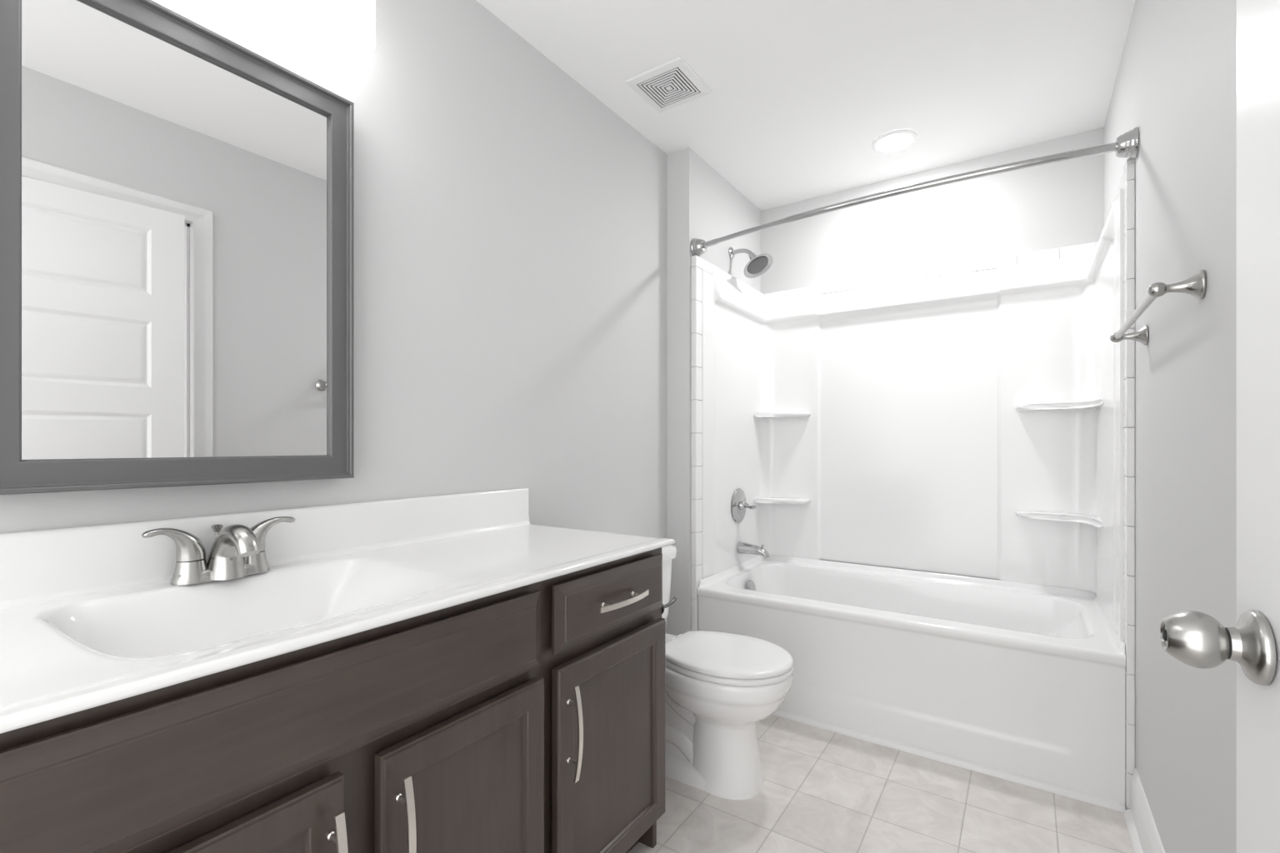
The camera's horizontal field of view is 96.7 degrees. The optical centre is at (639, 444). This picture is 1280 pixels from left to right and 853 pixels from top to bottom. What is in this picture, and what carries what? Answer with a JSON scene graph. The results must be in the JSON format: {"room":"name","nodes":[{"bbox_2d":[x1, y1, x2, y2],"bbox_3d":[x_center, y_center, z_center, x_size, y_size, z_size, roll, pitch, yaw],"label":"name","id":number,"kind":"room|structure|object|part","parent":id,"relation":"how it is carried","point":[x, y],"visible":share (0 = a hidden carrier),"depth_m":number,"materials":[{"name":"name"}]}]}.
{"room":"bathroom","nodes":[
{"label":"bathroom","id":0,"kind":"room"},
{"bbox_2d":[0,0,667,852],"bbox_3d":[-0.494,-0.111,1.825,0.120,2.462,3.948,0,0,34],"label":"wall","id":1,"kind":"structure","parent":0,"point":[511,226],"depth_m":1.73,"materials":[{"name":"grey paint"}]},
{"bbox_2d":[0,0,354,494],"bbox_3d":[-0.865,-0.366,1.117,0.057,0.888,0.591,0,0,34],"label":"framed mirror","id":2,"kind":"object","parent":1,"relation":"attached to","point":[177,200],"visible":1,"depth_m":1.06,"materials":[{"name":"grey mirror"}]},
{"bbox_2d":[0,488,529,601],"bbox_3d":[-0.866,0.201,1.146,0.020,0.116,1.777,0,0,34],"label":"backsplash","id":3,"kind":"structure","parent":1,"relation":"attached to","point":[33,563],"depth_m":1.14,"materials":[{"name":"stone"}]},
{"bbox_2d":[316,0,374,54],"bbox_3d":[-0.807,-1.071,1.088,0.184,0.338,0.600,0,0,34],"label":"vanity light","id":4,"kind":"object","parent":1,"relation":"attached to","point":[347,27],"visible":1,"depth_m":1.26,"materials":[{"name":"white glass"}]},
{"bbox_2d":[667,147,760,635],"bbox_3d":[0.409,-0.111,2.946,0.117,2.462,0.838,0,0,34],"label":"wall","id":5,"kind":"structure","parent":0,"point":[702,204],"depth_m":2.61,"materials":[{"name":"grey paint"}]},
{"bbox_2d":[728,246,773,278],"bbox_3d":[0.551,-0.931,2.852,0.224,0.174,0.154,0,0,34],"label":"showerhead","id":6,"kind":"object","parent":5,"relation":"attached to","point":[758,265],"visible":1,"depth_m":2.84,"materials":[{"name":"silver metal"}]},
{"bbox_3d":[0.525,-0.969,2.891,0.128,0.064,0.026,0,0,38],"label":"arm","id":7,"kind":"part","parent":6,"relation":"part of","materials":[{"name":"silver metal"}]},
{"bbox_2d":[476,0,1135,210],"bbox_3d":[0.685,-1.382,1.026,2.968,0.080,3.948,0,0,34],"label":"ceiling","id":8,"kind":"structure","parent":0,"point":[796,107],"depth_m":2.04,"materials":[{"name":"white paint"}]},
{"bbox_2d":[625,55,712,112],"bbox_3d":[0.109,-1.337,2.127,0.238,0.010,0.238,0,0,34],"label":"ceiling vent","id":9,"kind":"object","parent":8,"relation":"in","point":[672,83],"visible":1,"depth_m":2.11,"materials":[{"name":"white plastic"}]},
{"bbox_3d":[0.109,-1.333,2.127,0.021,0.002,0.021,0,0,34],"label":"plate","id":10,"kind":"part","parent":9,"relation":"part of","materials":[{"name":"white plastic"}]},
{"bbox_2d":[870,129,918,153],"bbox_3d":[1.124,-1.335,2.514,0.190,0.014,0.190,0,0,34],"label":"recessed light","id":11,"kind":"object","parent":8,"relation":"in","point":[897,140],"visible":1,"depth_m":2.50,"materials":[{"name":"white glass"}]},
{"bbox_2d":[628,715,1133,852],"bbox_3d":[0.685,1.160,1.026,2.968,0.080,3.948,0,0,34],"label":"floor","id":12,"kind":"structure","parent":0,"point":[823,791],"depth_m":1.74,"materials":[{"name":"tile"}]},
{"bbox_2d":[0,547,664,852],"bbox_3d":[-0.622,0.697,0.986,0.602,0.846,1.755,0,0,34],"label":"vanity cabinet","id":13,"kind":"object","parent":12,"relation":"on","point":[570,758],"visible":1,"depth_m":0.89,"materials":[{"name":"brown wood"}]},
{"bbox_3d":[-0.529,0.736,0.673,0.020,0.524,0.354,0,0,34],"label":"door","id":14,"kind":"part","parent":13,"relation":"part of","materials":[{"name":"brown wood"}]},
{"bbox_3d":[-0.418,0.608,0.785,0.038,0.200,0.012,0,0,34],"label":"handle","id":15,"kind":"part","parent":13,"relation":"part of","materials":[{"name":"white metal"}]},
{"bbox_2d":[0,488,675,734],"bbox_3d":[-0.637,0.273,0.991,0.575,0.259,1.777,0,0,34],"label":"countertop","id":16,"kind":"structure","parent":13,"relation":"on","point":[91,617],"depth_m":1.05,"materials":[{"name":"stone"}]},
{"bbox_2d":[141,516,294,585],"bbox_3d":[-0.812,0.205,1.115,0.191,0.108,0.181,0,0,-12],"label":"sink faucet","id":17,"kind":"object","parent":16,"relation":"on","point":[237,551],"visible":1,"depth_m":1.08,"materials":[{"name":"silver metal"}]},
{"bbox_3d":[-0.866,0.185,1.057,0.044,0.066,0.098,0,0,34],"label":"lever handle","id":18,"kind":"part","parent":17,"relation":"part of","materials":[{"name":"silver metal"}]},
{"bbox_3d":[-0.846,0.202,1.138,0.020,0.086,0.020,0,0,34],"label":"lift rod","id":19,"kind":"part","parent":17,"relation":"part of","materials":[{"name":"silver metal"}]},
{"bbox_3d":[-0.781,0.205,1.094,0.159,0.106,0.068,0,0,34],"label":"spout","id":20,"kind":"part","parent":17,"relation":"part of","materials":[{"name":"silver metal"}]},
{"bbox_3d":[-0.778,0.185,1.187,0.044,0.066,0.098,0,0,34],"label":"lever handle","id":21,"kind":"part","parent":17,"relation":"part of","materials":[{"name":"silver metal"}]},
{"bbox_3d":[-0.360,0.608,0.872,0.038,0.200,0.012,0,0,34],"label":"handle","id":22,"kind":"part","parent":13,"relation":"part of","materials":[{"name":"white metal"}]},
{"bbox_3d":[-0.299,0.736,1.013,0.020,0.524,0.354,0,0,34],"label":"door","id":23,"kind":"part","parent":13,"relation":"part of","materials":[{"name":"brown wood"}]},
{"bbox_3d":[-0.138,0.608,1.199,0.038,0.200,0.012,0,0,34],"label":"handle","id":24,"kind":"part","parent":13,"relation":"part of","materials":[{"name":"white metal"}]},
{"bbox_3d":[-0.057,0.369,1.371,0.020,0.145,0.430,0,0,34],"label":"drawer","id":25,"kind":"part","parent":13,"relation":"part of","materials":[{"name":"brown wood"}]},
{"bbox_3d":[-0.057,0.735,1.371,0.020,0.526,0.430,0,0,34],"label":"door","id":26,"kind":"part","parent":13,"relation":"part of","materials":[{"name":"brown wood"}]},
{"bbox_3d":[-0.038,0.368,1.347,0.038,0.012,0.192,0,0,34],"label":"handle","id":27,"kind":"part","parent":13,"relation":"part of","materials":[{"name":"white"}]},
{"bbox_2d":[661,597,676,614],"bbox_3d":[0.077,0.458,1.634,0.040,0.040,0.101,0,0,34],"label":"toilet paper holder","id":28,"kind":"object","parent":13,"relation":"attached to","point":[670,603],"visible":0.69,"depth_m":1.63,"materials":[{"name":"grey metal"}]},
{"bbox_3d":[0.079,0.457,1.637,0.012,0.020,0.094,0,0,34],"label":"post","id":29,"kind":"part","parent":28,"relation":"part of","materials":[{"name":"grey metal"}]},
{"bbox_2d":[661,545,793,799],"bbox_3d":[0.160,0.761,1.999,0.756,0.717,0.488,0,0,34],"label":"toilet","id":30,"kind":"object","parent":12,"relation":"on","point":[718,686],"visible":0.61,"depth_m":1.82,"materials":[{"name":"white ceramic"}]},
{"bbox_3d":[-0.063,0.595,2.150,0.198,0.286,0.458,0,0,34],"label":"tank","id":31,"kind":"part","parent":30,"relation":"part of","materials":[{"name":"white ceramic"}]},
{"bbox_3d":[-0.060,0.427,2.148,0.223,0.048,0.488,0,0,34],"label":"tank lid","id":32,"kind":"part","parent":30,"relation":"part of","materials":[{"name":"white ceramic"}]},
{"bbox_3d":[0.294,0.721,1.908,0.432,0.019,0.366,0,0,34],"label":"seat","id":33,"kind":"part","parent":30,"relation":"part of","materials":[{"name":"white plastic"}]},
{"bbox_3d":[0.294,0.698,1.908,0.430,0.020,0.364,0,0,34],"label":"lid","id":34,"kind":"part","parent":30,"relation":"part of","materials":[{"name":"white plastic"}]},
{"bbox_2d":[697,555,1125,803],"bbox_3d":[1.091,0.868,2.476,1.478,0.505,0.788,0,0,34],"label":"bathtub","id":35,"kind":"object","parent":12,"relation":"on","point":[1024,679],"visible":0.92,"depth_m":2.12,"materials":[{"name":"white plastic"}]},
{"bbox_3d":[0.555,0.707,2.831,0.030,0.071,0.072,0,0,34],"label":"overflow plate","id":36,"kind":"part","parent":35,"relation":"part of","materials":[{"name":"silver metal"}]},
{"bbox_2d":[771,709,1125,812],"bbox_3d":[0.871,1.109,2.151,1.475,0.021,0.020,0,0,34],"label":"trim","id":37,"kind":"structure","parent":35,"relation":"attached to","point":[1020,779],"depth_m":1.98,"materials":[{"name":"white paint"}]},
{"bbox_2d":[690,158,1134,809],"bbox_3d":[1.095,0.122,2.491,1.530,1.988,0.822,0,0,34],"label":"shower surround","id":38,"kind":"object","parent":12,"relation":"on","point":[975,418],"visible":0.93,"depth_m":2.68,"materials":[{"name":"white plastic"}]},
{"bbox_2d":[731,488,755,522],"bbox_3d":[0.551,0.312,2.896,0.108,0.176,0.176,0,0,34],"label":"shower valve","id":39,"kind":"object","parent":38,"relation":"attached to","point":[739,504],"visible":1,"depth_m":2.89,"materials":[{"name":"silver metal"}]},
{"bbox_3d":[0.552,0.312,2.888,0.103,0.048,0.049,0,0,43],"label":"lever handle","id":40,"kind":"part","parent":39,"relation":"part of","materials":[{"name":"silver metal"}]},
{"bbox_2d":[736,541,769,558],"bbox_3d":[0.578,0.534,2.887,0.164,0.069,0.054,0,0,34],"label":"tub spout","id":41,"kind":"object","parent":38,"relation":"attached to","point":[742,547],"visible":1,"depth_m":2.87,"materials":[{"name":"silver metal"}]},
{"bbox_2d":[753,497,810,504],"bbox_3d":[0.768,0.304,3.083,0.272,0.024,0.157,0,0,34],"label":"corner shelf","id":42,"kind":"object","parent":38,"relation":"attached to","point":[756,500],"depth_m":3.07,"materials":[{"name":"white plastic"}]},
{"bbox_2d":[753,412,810,418],"bbox_3d":[0.768,-0.162,3.083,0.272,0.024,0.157,0,0,34],"label":"corner shelf","id":43,"kind":"object","parent":38,"relation":"attached to","point":[756,415],"depth_m":3.06,"materials":[{"name":"white plastic"}]},
{"bbox_3d":[1.112,-0.095,2.516,1.529,1.419,0.761,0,0,34],"label":"wall panel","id":44,"kind":"part","parent":38,"relation":"part of","materials":[{"name":"white plastic"}]},
{"bbox_2d":[1015,510,1102,527],"bbox_3d":[1.722,0.304,2.353,0.287,0.024,0.297,0,0,34],"label":"corner shelf","id":45,"kind":"object","parent":38,"relation":"attached to","point":[1083,517],"depth_m":2.41,"materials":[{"name":"white plastic"}]},
{"bbox_2d":[1015,399,1102,411],"bbox_3d":[1.722,-0.162,2.353,0.287,0.024,0.297,0,0,34],"label":"corner shelf","id":46,"kind":"object","parent":38,"relation":"attached to","point":[1085,405],"depth_m":2.41,"materials":[{"name":"white plastic"}]},
{"bbox_2d":[760,127,1104,587],"bbox_3d":[1.311,-0.111,2.914,1.648,2.462,0.120,0,0,34],"label":"wall","id":47,"kind":"structure","parent":0,"point":[1059,204],"depth_m":2.74,"materials":[{"name":"grey paint"}]},
{"bbox_2d":[1104,0,1236,852],"bbox_3d":[0.970,-0.111,0.834,0.120,2.462,3.948,0,0,34],"label":"wall","id":48,"kind":"structure","parent":0,"point":[1176,82],"depth_m":1.19,"materials":[{"name":"grey paint"}]},
{"bbox_2d":[690,126,1139,256],"bbox_3d":[0.854,-0.902,2.136,1.536,0.091,0.128,0,0,37],"label":"shower rod","id":49,"kind":"object","parent":48,"relation":"attached to","point":[1127,145],"visible":1,"depth_m":1.92,"materials":[{"name":"silver metal"}]},
{"bbox_2d":[1123,768,1164,852],"bbox_3d":[1.128,1.045,1.200,0.030,0.150,1.237,0,0,34],"label":"baseboard","id":50,"kind":"structure","parent":48,"relation":"attached to","point":[1144,837],"depth_m":1.57,"materials":[{"name":"white paint"}]},
{"bbox_2d":[1110,270,1206,344],"bbox_3d":[1.186,-0.300,1.331,0.078,0.055,0.645,0,0,34],"label":"towel bar","id":51,"kind":"object","parent":48,"relation":"attached to","point":[1195,286],"visible":1,"depth_m":1.10,"materials":[{"name":"silver metal"}]},
{"bbox_3d":[1.352,-0.300,1.575,0.078,0.055,0.055,0,0,34],"label":"post","id":52,"kind":"part","parent":51,"relation":"part of","materials":[{"name":"silver metal"}]},
{"bbox_3d":[1.021,-0.300,1.087,0.078,0.055,0.055,0,0,34],"label":"post","id":53,"kind":"part","parent":51,"relation":"part of","materials":[{"name":"silver metal"}]},
{"bbox_2d":[1160,0,1279,852],"bbox_3d":[0.473,0.085,0.318,0.110,2.050,0.711,0,0,27],"label":"door","id":54,"kind":"structure","parent":48,"relation":"in","point":[1196,639],"depth_m":0.58,"materials":[{"name":"white paint"}]},
{"bbox_3d":[0.588,0.206,0.604,0.048,0.058,0.058,0,0,31],"label":"knob","id":55,"kind":"part","parent":54,"relation":"part of","materials":[{"name":"silver metal"}]}
]}

